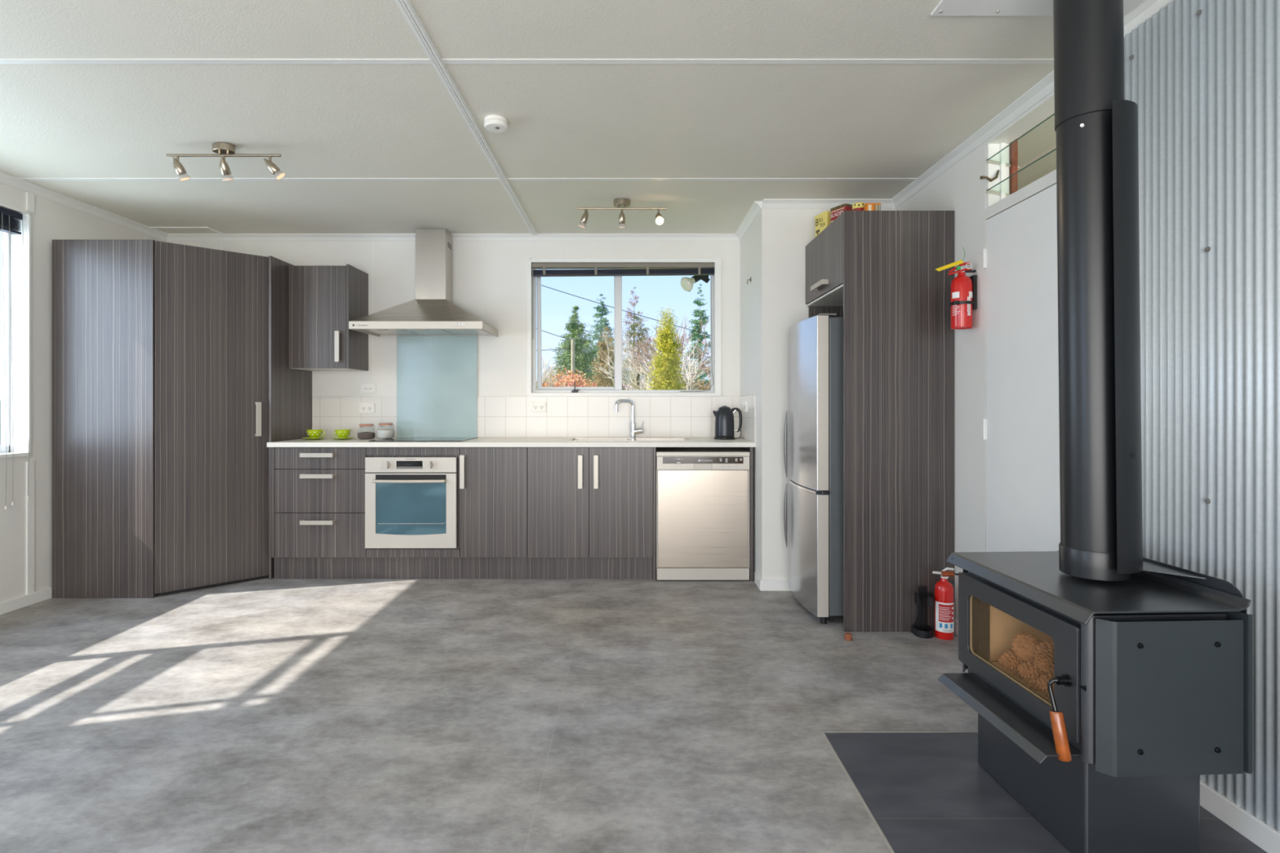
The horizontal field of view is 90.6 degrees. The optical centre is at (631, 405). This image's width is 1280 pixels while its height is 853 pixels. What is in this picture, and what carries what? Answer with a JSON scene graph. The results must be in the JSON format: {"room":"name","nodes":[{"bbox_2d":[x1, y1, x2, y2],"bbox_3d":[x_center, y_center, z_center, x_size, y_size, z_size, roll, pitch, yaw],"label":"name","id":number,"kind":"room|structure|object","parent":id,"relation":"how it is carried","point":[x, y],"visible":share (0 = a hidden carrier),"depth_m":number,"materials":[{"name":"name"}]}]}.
{"room":"kitchen","nodes":[
{"label":"kitchen","id":0,"kind":"room"},
{"bbox_2d":[0,182,166,602],"bbox_3d":[-3.495,-0.058,1.205,0.150,2.385,7.110,0,0,0],"label":"wall","id":1,"kind":"structure","parent":0,"point":[50,220],"depth_m":3.63,"materials":[{"name":"white paint"}]},
{"bbox_2d":[0,203,31,458],"bbox_3d":[-3.491,-0.402,2.683,0.167,1.382,1.831,0,0,0],"label":"window","id":2,"kind":"structure","parent":1,"relation":"in","point":[6,320],"depth_m":3.57,"materials":[{"name":"metal"}]},
{"bbox_2d":[0,207,29,509],"bbox_3d":[-3.423,-0.255,2.680,0.084,1.640,1.760,0,0,0],"label":"blind","id":3,"kind":"object","parent":2,"relation":"attached to","point":[10,220],"visible":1,"depth_m":3.48,"materials":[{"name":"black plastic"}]},
{"bbox_2d":[0,586,52,615],"bbox_3d":[-3.413,1.103,0.762,0.014,0.065,5.925,0,0,0],"label":"baseboard","id":4,"kind":"structure","parent":1,"relation":"attached to","point":[19,602],"depth_m":3.56,"materials":[{"name":"white paint"}]},
{"bbox_2d":[26,191,34,594],"bbox_3d":[-3.417,-0.068,3.601,0.007,2.275,0.042,0,0,0],"label":"trim","id":5,"kind":"structure","parent":1,"relation":"attached to","point":[29,197],"depth_m":3.60,"materials":[{"name":"white paint"}]},
{"bbox_2d":[0,171,168,241],"bbox_3d":[-3.397,-1.228,1.230,0.045,0.045,6.860,0,0,0],"label":"trim","id":6,"kind":"structure","parent":1,"relation":"attached to","point":[6,179],"depth_m":3.88,"materials":[{"name":"white paint"}]},
{"bbox_2d":[166,241,740,396],"bbox_3d":[-1.310,-0.058,4.710,4.220,2.385,0.100,0,0,0],"label":"wall","id":7,"kind":"structure","parent":0,"point":[490,277],"depth_m":4.66,"materials":[{"name":"white paint"}]},
{"bbox_2d":[150,226,223,234],"bbox_3d":[-3.172,-1.247,4.525,0.405,0.006,0.170,0,0,0],"label":"trim","id":8,"kind":"structure","parent":7,"relation":"attached to","point":[208,228],"depth_m":4.45,"materials":[{"name":"white paint"}]},
{"bbox_2d":[220,241,373,396],"bbox_3d":[-2.458,-0.635,4.659,1.123,1.140,0.001,0,0,0],"label":"trim","id":9,"kind":"structure","parent":7,"relation":"attached to","point":[220,242],"depth_m":4.66,"materials":[{"name":"white paint"}]},
{"bbox_2d":[288,264,368,371],"bbox_3d":[-2.141,-0.608,4.478,0.414,0.714,0.362,0,0,0],"label":"upper cabinet","id":10,"kind":"object","parent":7,"relation":"attached to","point":[323,300],"visible":0.99,"depth_m":4.33,"materials":[{"name":"laminate"}]},
{"bbox_2d":[360,382,376,392],"bbox_3d":[-1.934,-0.127,4.653,0.112,0.074,0.014,0,0,0],"label":"light switch","id":11,"kind":"object","parent":7,"relation":"attached to","point":[365,387],"visible":1,"depth_m":4.65,"materials":[{"name":"white plastic"}]},
{"bbox_2d":[366,447,459,557],"bbox_3d":[-1.409,0.626,4.364,0.599,0.711,0.568,0,0,0],"label":"base cabinet","id":12,"kind":"object","parent":7,"relation":"attached to","point":[371,451],"visible":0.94,"depth_m":4.08,"materials":[{"name":"laminate"}]},
{"bbox_2d":[364,457,457,548],"bbox_3d":[-1.414,0.626,4.047,0.584,0.582,0.103,0,0,0],"label":"oven","id":13,"kind":"object","parent":12,"relation":"in","point":[411,502],"visible":1,"depth_m":4.06,"materials":[{"name":"metal"}]},
{"bbox_2d":[348,228,497,337],"bbox_3d":[-1.419,-0.875,4.410,0.883,0.747,0.497,0,0,0],"label":"range hood","id":14,"kind":"object","parent":7,"relation":"attached to","point":[433,312],"visible":1,"depth_m":4.44,"materials":[{"name":"metal"}]},
{"bbox_2d":[396,336,477,437],"bbox_3d":[-1.426,-0.135,4.648,0.590,0.744,0.008,0,0,0],"label":"backsplash","id":15,"kind":"structure","parent":7,"relation":"attached to","point":[437,376],"depth_m":4.64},
{"bbox_2d":[166,233,739,241],"bbox_3d":[-1.310,-1.228,4.638,4.220,0.045,0.045,0,0,0],"label":"trim","id":16,"kind":"structure","parent":7,"relation":"attached to","point":[171,237],"depth_m":4.64,"materials":[{"name":"white paint"}]},
{"bbox_2d":[459,447,527,557],"bbox_3d":[-0.889,0.626,4.346,0.436,0.711,0.604,0,0,0],"label":"base cabinet","id":17,"kind":"object","parent":7,"relation":"attached to","point":[493,481],"visible":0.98,"depth_m":4.08,"materials":[{"name":"laminate"}]},
{"bbox_2d":[311,396,738,437],"bbox_3d":[-0.773,0.087,4.656,3.144,0.304,0.008,0,0,0],"label":"tile backsplash","id":18,"kind":"structure","parent":7,"relation":"attached to","point":[497,416],"depth_m":4.65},
{"bbox_2d":[359,403,374,413],"bbox_3d":[-1.940,0.021,4.645,0.114,0.074,0.014,0,0,0],"label":"power socket","id":19,"kind":"object","parent":18,"relation":"attached to","point":[363,407],"visible":1,"depth_m":4.64,"materials":[{"name":"white plastic"}]},
{"bbox_2d":[530,401,546,412],"bbox_3d":[-0.680,0.012,4.645,0.112,0.074,0.014,0,0,0],"label":"power socket","id":20,"kind":"object","parent":18,"relation":"attached to","point":[535,406],"visible":1,"depth_m":4.64,"materials":[{"name":"white plastic"}]},
{"bbox_2d":[527,447,653,557],"bbox_3d":[-0.264,0.627,4.346,0.810,0.713,0.604,0,0,0],"label":"base cabinet","id":21,"kind":"object","parent":7,"relation":"attached to","point":[583,502],"visible":1,"depth_m":4.08,"materials":[{"name":"laminate"}]},
{"bbox_2d":[526,257,721,396],"bbox_3d":[-0.053,-0.572,4.734,1.429,1.022,0.171,0,0,0],"label":"window","id":22,"kind":"structure","parent":7,"relation":"in","point":[616,391],"depth_m":4.65,"materials":[{"name":"white paint"}]},
{"bbox_2d":[531,262,714,391],"bbox_3d":[-0.061,-0.573,4.671,1.346,0.949,0.045,0,0,0],"label":"blind","id":23,"kind":"object","parent":22,"relation":"attached to","point":[648,268],"visible":1,"depth_m":4.66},
{"bbox_2d":[0,572,977,852],"bbox_3d":[-0.925,1.195,1.205,5.290,0.120,7.110,0,0,0],"label":"floor","id":24,"kind":"structure","parent":0,"point":[265,715],"depth_m":2.29,"materials":[{"name":"concrete"}]},
{"bbox_2d":[52,239,311,598],"bbox_3d":[-2.877,0.081,4.191,1.057,2.109,0.937,0,0,0],"label":"pantry cabinet","id":25,"kind":"object","parent":24,"relation":"on","point":[173,380],"visible":0.94,"depth_m":3.77,"materials":[{"name":"laminate"}]},
{"bbox_2d":[270,447,367,557],"bbox_3d":[-2.019,0.626,4.346,0.619,0.711,0.604,0,0,0],"label":"base cabinet","id":26,"kind":"object","parent":24,"relation":"on","point":[317,494],"visible":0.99,"depth_m":4.08,"materials":[{"name":"laminate"}]},
{"bbox_2d":[266,437,755,447],"bbox_3d":[-0.768,0.254,4.354,3.135,0.030,0.593,0,0,0],"label":"benchtop","id":27,"kind":"object","parent":26,"relation":"on","point":[327,442],"visible":0.79,"depth_m":4.06,"materials":[{"name":"white laminate"}]},
{"bbox_2d":[302,436,327,439],"bbox_3d":[-2.195,0.231,4.390,0.160,0.016,0.160,0,0,0],"label":"saucer","id":28,"kind":"object","parent":27,"relation":"on","point":[306,437],"visible":0.94,"depth_m":4.35,"materials":[{"name":"green ceramic"}]},
{"bbox_2d":[306,429,324,437],"bbox_3d":[-2.195,0.200,4.390,0.104,0.060,0.103,0,0,44],"label":"teacup","id":29,"kind":"object","parent":28,"relation":"on","point":[310,433],"visible":0.89,"depth_m":4.36,"materials":[{"name":"green ceramic"}]},
{"bbox_2d":[330,436,355,439],"bbox_3d":[-2.003,0.231,4.400,0.160,0.016,0.160,0,0,0],"label":"saucer","id":30,"kind":"object","parent":27,"relation":"on","point":[334,437],"visible":0.95,"depth_m":4.36,"materials":[{"name":"green ceramic"}]},
{"bbox_2d":[333,429,351,437],"bbox_3d":[-2.003,0.200,4.401,0.103,0.060,0.105,0,0,-41],"label":"teacup","id":31,"kind":"object","parent":30,"relation":"on","point":[339,433],"visible":0.95,"depth_m":4.37,"materials":[{"name":"green ceramic"}]},
{"bbox_2d":[357,422,375,438],"bbox_3d":[-1.852,0.182,4.430,0.121,0.114,0.118,0,0,0],"label":"glass jar","id":32,"kind":"object","parent":27,"relation":"on","point":[360,425],"visible":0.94,"depth_m":4.41,"materials":[{"name":"clear glass"}]},
{"bbox_2d":[357,431,374,439],"bbox_3d":[-1.853,0.211,4.430,0.112,0.049,0.112,0,0,0],"label":"coffee","id":33,"kind":"object","parent":32,"relation":"in","point":[363,435],"depth_m":4.39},
{"bbox_2d":[377,423,395,437],"bbox_3d":[-1.724,0.176,4.450,0.121,0.114,0.118,0,0,0],"label":"glass jar","id":34,"kind":"object","parent":27,"relation":"on","point":[380,424],"visible":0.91,"depth_m":4.43,"materials":[{"name":"clear glass"}]},
{"bbox_2d":[377,428,394,438],"bbox_3d":[-1.725,0.199,4.450,0.112,0.063,0.112,0,0,0],"label":"sugar","id":35,"kind":"object","parent":34,"relation":"in","point":[385,433],"visible":1,"depth_m":4.41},
{"bbox_2d":[368,437,477,441],"bbox_3d":[-1.419,0.236,4.375,0.607,0.006,0.450,0,0,0],"label":"cooktop","id":36,"kind":"object","parent":27,"relation":"on","point":[392,439],"visible":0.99,"depth_m":4.30,"materials":[{"name":"black glass"}]},
{"bbox_2d":[568,438,691,441],"bbox_3d":[-0.010,0.252,4.355,0.821,0.034,0.330,0,0,0],"label":"sink","id":37,"kind":"object","parent":27,"relation":"in","point":[571,439],"visible":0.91,"depth_m":4.41,"materials":[{"name":"metal"}]},
{"bbox_2d":[614,399,644,438],"bbox_3d":[-0.011,0.098,4.548,0.215,0.281,0.085,0,0,0],"label":"mixer tap","id":38,"kind":"object","parent":27,"relation":"on","point":[633,431],"visible":1,"depth_m":4.54,"materials":[{"name":"silver metal"}]},
{"bbox_2d":[712,404,742,439],"bbox_3d":[0.671,0.119,4.436,0.193,0.239,0.160,0,0,24],"label":"kettle","id":39,"kind":"object","parent":27,"relation":"on","point":[724,416],"visible":0.99,"depth_m":4.40,"materials":[{"name":"black plastic"}]},
{"bbox_2d":[274,557,653,578],"bbox_3d":[-1.094,1.059,4.143,2.472,0.152,0.015,0,0,0],"label":"kickboard","id":40,"kind":"object","parent":24,"relation":"on","point":[284,567],"visible":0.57,"depth_m":4.13,"materials":[{"name":"laminate"}]},
{"bbox_2d":[653,447,655,581],"bbox_3d":[0.150,0.703,4.365,0.016,0.864,0.566,0,0,0],"label":"end panel","id":41,"kind":"object","parent":24,"relation":"on","point":[654,448],"visible":0.48,"depth_m":4.08,"materials":[{"name":"laminate"}]},
{"bbox_2d":[655,447,749,580],"bbox_3d":[0.462,0.718,4.346,0.600,0.834,0.548,0,0,0],"label":"dishwasher","id":42,"kind":"object","parent":24,"relation":"on","point":[702,494],"visible":0.95,"depth_m":4.08,"materials":[{"name":"silver metal"}]},
{"bbox_2d":[655,447,749,456],"bbox_3d":[0.462,0.315,4.346,0.600,0.028,0.548,0,0,0],"label":"panel","id":43,"kind":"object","parent":42,"relation":"on","point":[660,451],"depth_m":4.09,"materials":[{"name":"metal"}]},
{"bbox_2d":[738,447,753,581],"bbox_3d":[0.776,0.703,4.365,0.020,0.864,0.566,0,0,0],"label":"end panel","id":44,"kind":"object","parent":24,"relation":"on","point":[750,450],"visible":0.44,"depth_m":4.08,"materials":[{"name":"laminate"}]},
{"bbox_2d":[783,313,843,624],"bbox_3d":[1.255,0.330,3.526,0.690,1.610,0.537,0,0,0],"label":"refrigerator","id":45,"kind":"object","parent":24,"relation":"on","point":[815,481],"visible":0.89,"depth_m":3.28,"materials":[{"name":"metal"}]},
{"bbox_2d":[844,632,852,640],"bbox_3d":[1.050,1.121,3.065,0.036,0.029,0.036,0,0,0],"label":"cap","id":46,"kind":"object","parent":24,"relation":"on","point":[847,636],"visible":1,"depth_m":3.05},
{"bbox_2d":[805,210,954,631],"bbox_3d":[1.324,0.080,3.525,0.590,2.110,0.707,0,0,0],"label":"tall cabinet","id":47,"kind":"object","parent":24,"relation":"on","point":[876,270],"visible":0.94,"depth_m":3.17,"materials":[{"name":"laminate"}]},
{"bbox_2d":[814,210,831,236],"bbox_3d":[1.149,-1.050,3.735,0.084,0.150,0.129,0,0,-16],"label":"tin","id":48,"kind":"object","parent":47,"relation":"on","point":[823,220],"visible":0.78,"depth_m":3.70,"materials":[{"name":"gold metal"}]},
{"bbox_2d":[830,203,852,222],"bbox_3d":[1.200,-1.044,3.568,0.109,0.138,0.119,0,0,-28],"label":"tin","id":49,"kind":"object","parent":47,"relation":"on","point":[836,211],"visible":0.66,"depth_m":3.53,"materials":[{"name":"red metal"}]},
{"bbox_2d":[852,202,865,210],"bbox_3d":[1.222,-1.028,3.400,0.068,0.105,0.068,0,0,0],"label":"round tin","id":50,"kind":"object","parent":47,"relation":"on","point":[857,206],"visible":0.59,"depth_m":3.37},
{"bbox_2d":[863,203,880,210],"bbox_3d":[1.262,-1.014,3.320,0.078,0.077,0.049,0,0,0],"label":"tin","id":51,"kind":"object","parent":47,"relation":"on","point":[867,206],"visible":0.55,"depth_m":3.30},
{"bbox_2d":[911,586,933,638],"bbox_3d":[1.440,1.019,3.119,0.084,0.232,0.087,0,0,0],"label":"bracket","id":52,"kind":"object","parent":24,"relation":"on","point":[920,628],"visible":1,"depth_m":3.15,"materials":[{"name":"black plastic"}]},
{"bbox_2d":[911,625,933,638],"bbox_3d":[1.440,1.117,3.120,0.084,0.031,0.085,0,0,0],"label":"cup","id":53,"kind":"object","parent":52,"relation":"on","point":[920,631],"depth_m":3.11,"materials":[{"name":"black plastic"}]},
{"bbox_2d":[932,567,954,639],"bbox_3d":[1.531,0.964,3.099,0.086,0.342,0.086,0,0,44],"label":"fire extinguisher","id":54,"kind":"object","parent":24,"relation":"on","point":[944,589],"visible":0.93,"depth_m":3.07,"materials":[{"name":"red metal"}]},
{"bbox_2d":[938,606,953,620],"bbox_3d":[1.526,1.009,3.064,0.065,0.062,0.014,0,0,8],"label":"print","id":55,"kind":"object","parent":54,"relation":"attached to","point":[945,613],"depth_m":3.06},
{"bbox_2d":[822,731,1266,852],"bbox_3d":[1.127,1.129,1.239,0.940,0.012,1.878,0,0,0],"label":"hearth","id":56,"kind":"object","parent":24,"relation":"on","point":[922,792],"visible":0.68,"depth_m":1.80,"materials":[{"name":"grey tile"}]},
{"bbox_2d":[937,551,1252,852],"bbox_3d":[1.192,0.773,1.752,0.465,0.701,0.610,0,0,-2],"label":"wood stove","id":57,"kind":"object","parent":56,"relation":"on","point":[1152,695],"visible":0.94,"depth_m":1.54,"materials":[{"name":"black metal"}]},
{"bbox_2d":[998,647,1027,676],"bbox_3d":[1.142,0.758,1.867,0.085,0.084,0.088,0,0,-11],"label":"pine cone","id":58,"kind":"object","parent":57,"relation":"on","point":[1009,660],"visible":0.54,"depth_m":1.86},
{"bbox_2d":[1011,631,1042,662],"bbox_3d":[1.143,0.697,1.824,0.085,0.083,0.086,0,0,45],"label":"pine cone","id":59,"kind":"object","parent":58,"relation":"on","point":[1024,644],"visible":0.88,"depth_m":1.80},
{"bbox_2d":[1017,661,1053,691],"bbox_3d":[1.142,0.760,1.781,0.090,0.084,0.083,0,0,16],"label":"pine cone","id":60,"kind":"object","parent":57,"relation":"in","point":[1031,673],"visible":0.61,"depth_m":1.77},
{"bbox_2d":[1032,640,1053,673],"bbox_3d":[1.153,0.693,1.740,0.084,0.083,0.088,0,0,22],"label":"pine cone","id":61,"kind":"object","parent":60,"relation":"on","point":[1043,655],"visible":0.73,"depth_m":1.73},
{"bbox_2d":[1035,672,1053,699],"bbox_3d":[1.145,0.759,1.698,0.087,0.084,0.086,0,0,6],"label":"pine cone","id":62,"kind":"object","parent":57,"relation":"on","point":[1042,682],"visible":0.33,"depth_m":1.71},
{"bbox_2d":[1053,0,1142,581],"bbox_3d":[1.272,-0.390,1.727,0.197,1.698,0.196,0,0,-39],"label":"flue pipe","id":63,"kind":"object","parent":57,"relation":"on","point":[1096,128],"visible":1,"depth_m":1.66,"materials":[{"name":"black metal"}]},
{"bbox_2d":[0,0,1056,233],"bbox_3d":[-0.285,-1.310,1.205,6.570,0.120,7.110,0,0,0],"label":"ceiling","id":64,"kind":"structure","parent":0,"point":[57,120],"depth_m":2.69,"materials":[{"name":"white paint"}]},
{"bbox_2d":[165,142,284,180],"bbox_3d":[-1.950,-1.165,3.050,0.559,0.170,0.092,0,0,0],"label":"ceiling spotlight","id":65,"kind":"object","parent":64,"relation":"attached to","point":[223,149],"visible":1,"depth_m":3.04,"materials":[{"name":"silver metal"}]},
{"bbox_2d":[395,0,537,235],"bbox_3d":[-0.705,-1.244,1.208,0.044,0.011,6.815,0,0,0],"label":"trim","id":66,"kind":"structure","parent":64,"relation":"attached to","point":[406,6],"depth_m":2.53,"materials":[{"name":"white paint"}]},
{"bbox_2d":[17,177,917,180],"bbox_3d":[-0.900,-1.249,3.500,4.950,0.002,0.030,0,0,0],"label":"trim","id":67,"kind":"structure","parent":64,"relation":"attached to","point":[22,179],"depth_m":3.50,"materials":[{"name":"white paint"}]},
{"bbox_2d":[484,115,507,133],"bbox_3d":[-0.593,-1.229,2.775,0.102,0.040,0.102,0,0,0],"label":"smoke detector","id":68,"kind":"object","parent":64,"relation":"attached to","point":[493,123],"visible":1,"depth_m":2.75,"materials":[{"name":"white plastic"}]},
{"bbox_2d":[0,58,1053,63],"bbox_3d":[-0.900,-1.249,2.300,4.950,0.002,0.030,0,0,0],"label":"trim","id":69,"kind":"structure","parent":64,"relation":"attached to","point":[2,60],"depth_m":2.29,"materials":[{"name":"white paint"}]},
{"bbox_2d":[577,198,666,227],"bbox_3d":[-0.056,-1.164,3.865,0.544,0.170,0.098,0,0,6],"label":"ceiling spotlight","id":70,"kind":"object","parent":64,"relation":"attached to","point":[621,204],"visible":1,"depth_m":3.85,"materials":[{"name":"silver metal"}]},
{"bbox_2d":[930,0,1143,15],"bbox_3d":[1.264,-1.244,1.585,0.617,0.012,0.870,0,0,0],"label":"ceiling plate","id":71,"kind":"object","parent":64,"relation":"attached to","point":[944,7],"visible":0.61,"depth_m":1.98,"materials":[{"name":"white paint"}]},
{"bbox_2d":[740,208,895,579],"bbox_3d":[1.210,-0.058,4.320,0.820,2.385,0.880,0,0,0],"label":"wall","id":72,"kind":"structure","parent":0,"point":[773,247],"depth_m":3.88,"materials":[{"name":"white paint"}]},
{"bbox_2d":[738,395,755,442],"bbox_3d":[0.796,0.087,4.361,0.008,0.304,0.582,0,0,0],"label":"tile backsplash","id":73,"kind":"structure","parent":72,"relation":"attached to","point":[748,429],"depth_m":4.26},
{"bbox_2d":[742,401,746,412],"bbox_3d":[0.785,0.010,4.380,0.014,0.074,0.112,0,0,0],"label":"power socket","id":74,"kind":"object","parent":73,"relation":"attached to","point":[744,403],"visible":1,"depth_m":4.37,"materials":[{"name":"white plastic"}]},
{"bbox_2d":[734,200,761,241],"bbox_3d":[0.777,-1.228,4.270,0.045,0.045,0.780,0,0,0],"label":"trim","id":75,"kind":"structure","parent":72,"relation":"attached to","point":[756,207],"depth_m":4.18,"materials":[{"name":"white paint"}]},
{"bbox_2d":[754,572,791,591],"bbox_3d":[1.203,1.101,3.958,0.834,0.068,0.184,0,0,0],"label":"baseboard","id":76,"kind":"structure","parent":72,"relation":"attached to","point":[762,584],"depth_m":3.87,"materials":[{"name":"white paint"}]},
{"bbox_2d":[761,198,894,208],"bbox_3d":[1.210,-1.228,3.857,0.820,0.045,0.045,0,0,0],"label":"trim","id":77,"kind":"structure","parent":72,"relation":"attached to","point":[766,202],"depth_m":3.86,"materials":[{"name":"white paint"}]},
{"bbox_2d":[891,0,1173,208],"bbox_3d":[1.597,-1.228,0.840,0.045,0.045,6.080,0,0,0],"label":"trim","id":78,"kind":"structure","parent":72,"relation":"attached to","point":[1144,11],"depth_m":2.71,"materials":[{"name":"white paint"}]},
{"bbox_2d":[895,91,1056,620],"bbox_3d":[1.670,-0.058,1.205,0.100,2.385,7.110,0,0,0],"label":"wall","id":79,"kind":"structure","parent":0,"point":[960,189],"depth_m":3.01,"materials":[{"name":"white paint"}]},
{"bbox_2d":[954,619,958,635],"bbox_3d":[1.612,1.101,3.050,0.016,0.068,0.200,0,0,0],"label":"baseboard","id":80,"kind":"structure","parent":79,"relation":"attached to","point":[956,622],"depth_m":3.13,"materials":[{"name":"white paint"}]},
{"bbox_2d":[949,270,977,310],"bbox_3d":[1.560,-0.543,2.985,0.118,0.186,0.100,0,0,0],"label":"wall bracket","id":81,"kind":"object","parent":79,"relation":"attached to","point":[974,277],"visible":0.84,"depth_m":2.96,"materials":[{"name":"black plastic"}]},
{"bbox_2d":[935,247,972,329],"bbox_3d":[1.510,-0.551,2.985,0.184,0.378,0.093,0,0,0],"label":"fire extinguisher","id":82,"kind":"object","parent":81,"relation":"attached to","point":[961,288],"visible":1,"depth_m":2.95,"materials":[{"name":"red metal"}]},
{"bbox_2d":[979,113,1056,208],"bbox_3d":[1.667,-1.045,2.500,0.186,0.320,0.798,0,0,0],"label":"window","id":83,"kind":"structure","parent":79,"relation":"in","point":[1002,166],"depth_m":2.87,"materials":[{"name":"glass"}]},
{"bbox_2d":[982,183,1060,551],"bbox_3d":[1.633,0.141,2.508,0.045,1.972,0.808,0,0,0],"label":"door","id":84,"kind":"structure","parent":79,"relation":"in","point":[1021,428],"depth_m":2.62,"materials":[{"name":"white paint"}]},
{"bbox_2d":[1124,0,1279,832],"bbox_3d":[1.606,-0.070,0.455,0.015,2.266,3.270,0,0,0],"label":"sheet","id":85,"kind":"object","parent":79,"relation":"attached to","point":[1202,77],"visible":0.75,"depth_m":1.73,"materials":[{"name":"metal"}]},
{"bbox_2d":[1200,781,1279,852],"bbox_3d":[1.609,1.097,-0.055,0.022,0.075,4.290,0,0,0],"label":"baseboard","id":86,"kind":"structure","parent":79,"relation":"attached to","point":[1255,830],"depth_m":1.66,"materials":[{"name":"white paint"}]},
{"bbox_3d":[-0.050,-1.225,5.021,3.100,0.040,0.519,0,0,0],"label":"trim","id":87,"kind":"structure","parent":0,"visible":0},
{"bbox_2d":[680,275,710,291],"bbox_3d":[0.503,-1.040,4.895,0.247,0.328,0.123,0,0,-14],"label":"floodlight","id":88,"kind":"object","parent":87,"relation":"attached to","point":[686,283],"visible":0.73,"depth_m":4.87,"materials":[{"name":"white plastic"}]},
{"label":"outside","id":89,"kind":"structure","parent":0,"visible":0},
{"bbox_3d":[0.000,1.835,47.600,120.000,0.200,84.800,0,0,0],"label":"lawn","id":90,"kind":"structure","parent":89,"visible":0},
{"bbox_2d":[536,352,573,390],"bbox_3d":[-1.183,0.555,7.556,1.052,2.357,1.942,0,0,-21],"label":"bare tree","id":91,"kind":"object","parent":90,"relation":"on","point":[544,373],"visible":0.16,"depth_m":7.55,"materials":[{"name":"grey plant"}]},
{"bbox_2d":[542,367,599,386],"bbox_3d":[-0.907,0.599,9.006,1.187,2.279,1.191,0,0,4],"label":"shrub","id":92,"kind":"object","parent":90,"relation":"on","point":[582,381],"visible":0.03,"depth_m":8.90,"materials":[{"name":"orange plant"}]},
{"bbox_2d":[570,338,575,386],"bbox_3d":[-1.474,0.034,16.000,0.124,3.402,0.124,0,0,0],"label":"pole","id":93,"kind":"object","parent":90,"relation":"on","point":[572,341],"visible":0.34,"depth_m":15.95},
{"bbox_2d":[543,305,604,386],"bbox_3d":[-2.198,-1.107,25.214,5.417,5.684,5.246,0,0,-32],"label":"conifer tree","id":94,"kind":"object","parent":90,"relation":"on","point":[582,362],"visible":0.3,"depth_m":24.75,"materials":[{"name":"green plant"}]},
{"bbox_2d":[582,293,626,388],"bbox_3d":[-1.738,-2.572,39.058,4.232,8.614,3.924,0,0,-29],"label":"conifer tree","id":95,"kind":"object","parent":90,"relation":"on","point":[602,308],"visible":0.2,"depth_m":38.84,"materials":[{"name":"green plant"}]},
{"bbox_2d":[583,326,633,390],"bbox_3d":[-0.764,-0.288,18.456,1.892,4.047,1.788,0,0,-10],"label":"feathery tree","id":96,"kind":"object","parent":90,"relation":"on","point":[607,382],"visible":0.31,"depth_m":18.39,"materials":[{"name":"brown plant"}]},
{"bbox_2d":[600,335,657,390],"bbox_3d":[0.287,0.025,15.880,1.479,3.418,3.010,0,0,18],"label":"bare tree","id":97,"kind":"object","parent":90,"relation":"on","point":[631,347],"visible":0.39,"depth_m":15.09,"materials":[{"name":"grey plant"}]},
{"bbox_2d":[613,287,656,390],"bbox_3d":[0.399,-3.063,42.025,4.289,9.596,4.147,0,0,-7],"label":"conifer tree","id":98,"kind":"object","parent":90,"relation":"on","point":[634,297],"visible":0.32,"depth_m":41.95,"materials":[{"name":"grey plant"}]},
{"bbox_2d":[622,311,655,390],"bbox_3d":[0.450,-1.665,34.068,4.753,6.801,4.485,0,0,4],"label":"conifer tree","id":99,"kind":"object","parent":90,"relation":"on","point":[636,323],"visible":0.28,"depth_m":33.93,"materials":[{"name":"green plant"}]},
{"bbox_2d":[593,322,710,390],"bbox_3d":[0.686,0.087,12.594,2.156,3.294,2.599,0,0,32],"label":"bare tree","id":100,"kind":"object","parent":90,"relation":"on","point":[627,362],"visible":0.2,"depth_m":12.10,"materials":[{"name":"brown plant"}]},
{"bbox_2d":[624,339,710,390],"bbox_3d":[1.163,0.220,7.960,2.512,3.029,2.503,0,0,0],"label":"bare tree","id":101,"kind":"object","parent":90,"relation":"on","point":[633,384],"visible":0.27,"depth_m":8.02,"materials":[{"name":"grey plant"}]},
{"bbox_2d":[643,304,693,390],"bbox_3d":[0.389,0.303,6.993,0.869,2.864,0.880,0,0,39],"label":"cypress","id":102,"kind":"object","parent":90,"relation":"on","point":[668,361],"visible":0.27,"depth_m":6.93,"materials":[{"name":"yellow plant"}]},
{"bbox_2d":[627,315,710,390],"bbox_3d":[1.272,0.092,11.435,3.206,3.284,2.085,0,0,-41],"label":"bare tree","id":103,"kind":"object","parent":90,"relation":"on","point":[682,337],"visible":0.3,"depth_m":10.90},
{"bbox_2d":[680,284,710,390],"bbox_3d":[3.884,-2.691,37.010,3.315,8.852,3.287,0,0,31],"label":"conifer tree","id":104,"kind":"object","parent":90,"relation":"on","point":[696,335],"visible":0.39,"depth_m":36.84,"materials":[{"name":"green plant"}]},
{"bbox_2d":[684,377,710,390],"bbox_3d":[2.274,0.369,21.989,2.145,2.744,2.210,0,0,9],"label":"shrub","id":105,"kind":"object","parent":90,"relation":"on","point":[703,388],"visible":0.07,"depth_m":21.73,"materials":[{"name":"grey plant"}]},
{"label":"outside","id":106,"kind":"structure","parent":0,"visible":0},
{"bbox_2d":[541,284,710,335],"bbox_3d":[-0.260,-2.236,14.499,5.804,1.739,0.014,0,0,0],"label":"power line","id":107,"kind":"object","parent":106,"point":[541,285],"visible":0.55,"depth_m":14.49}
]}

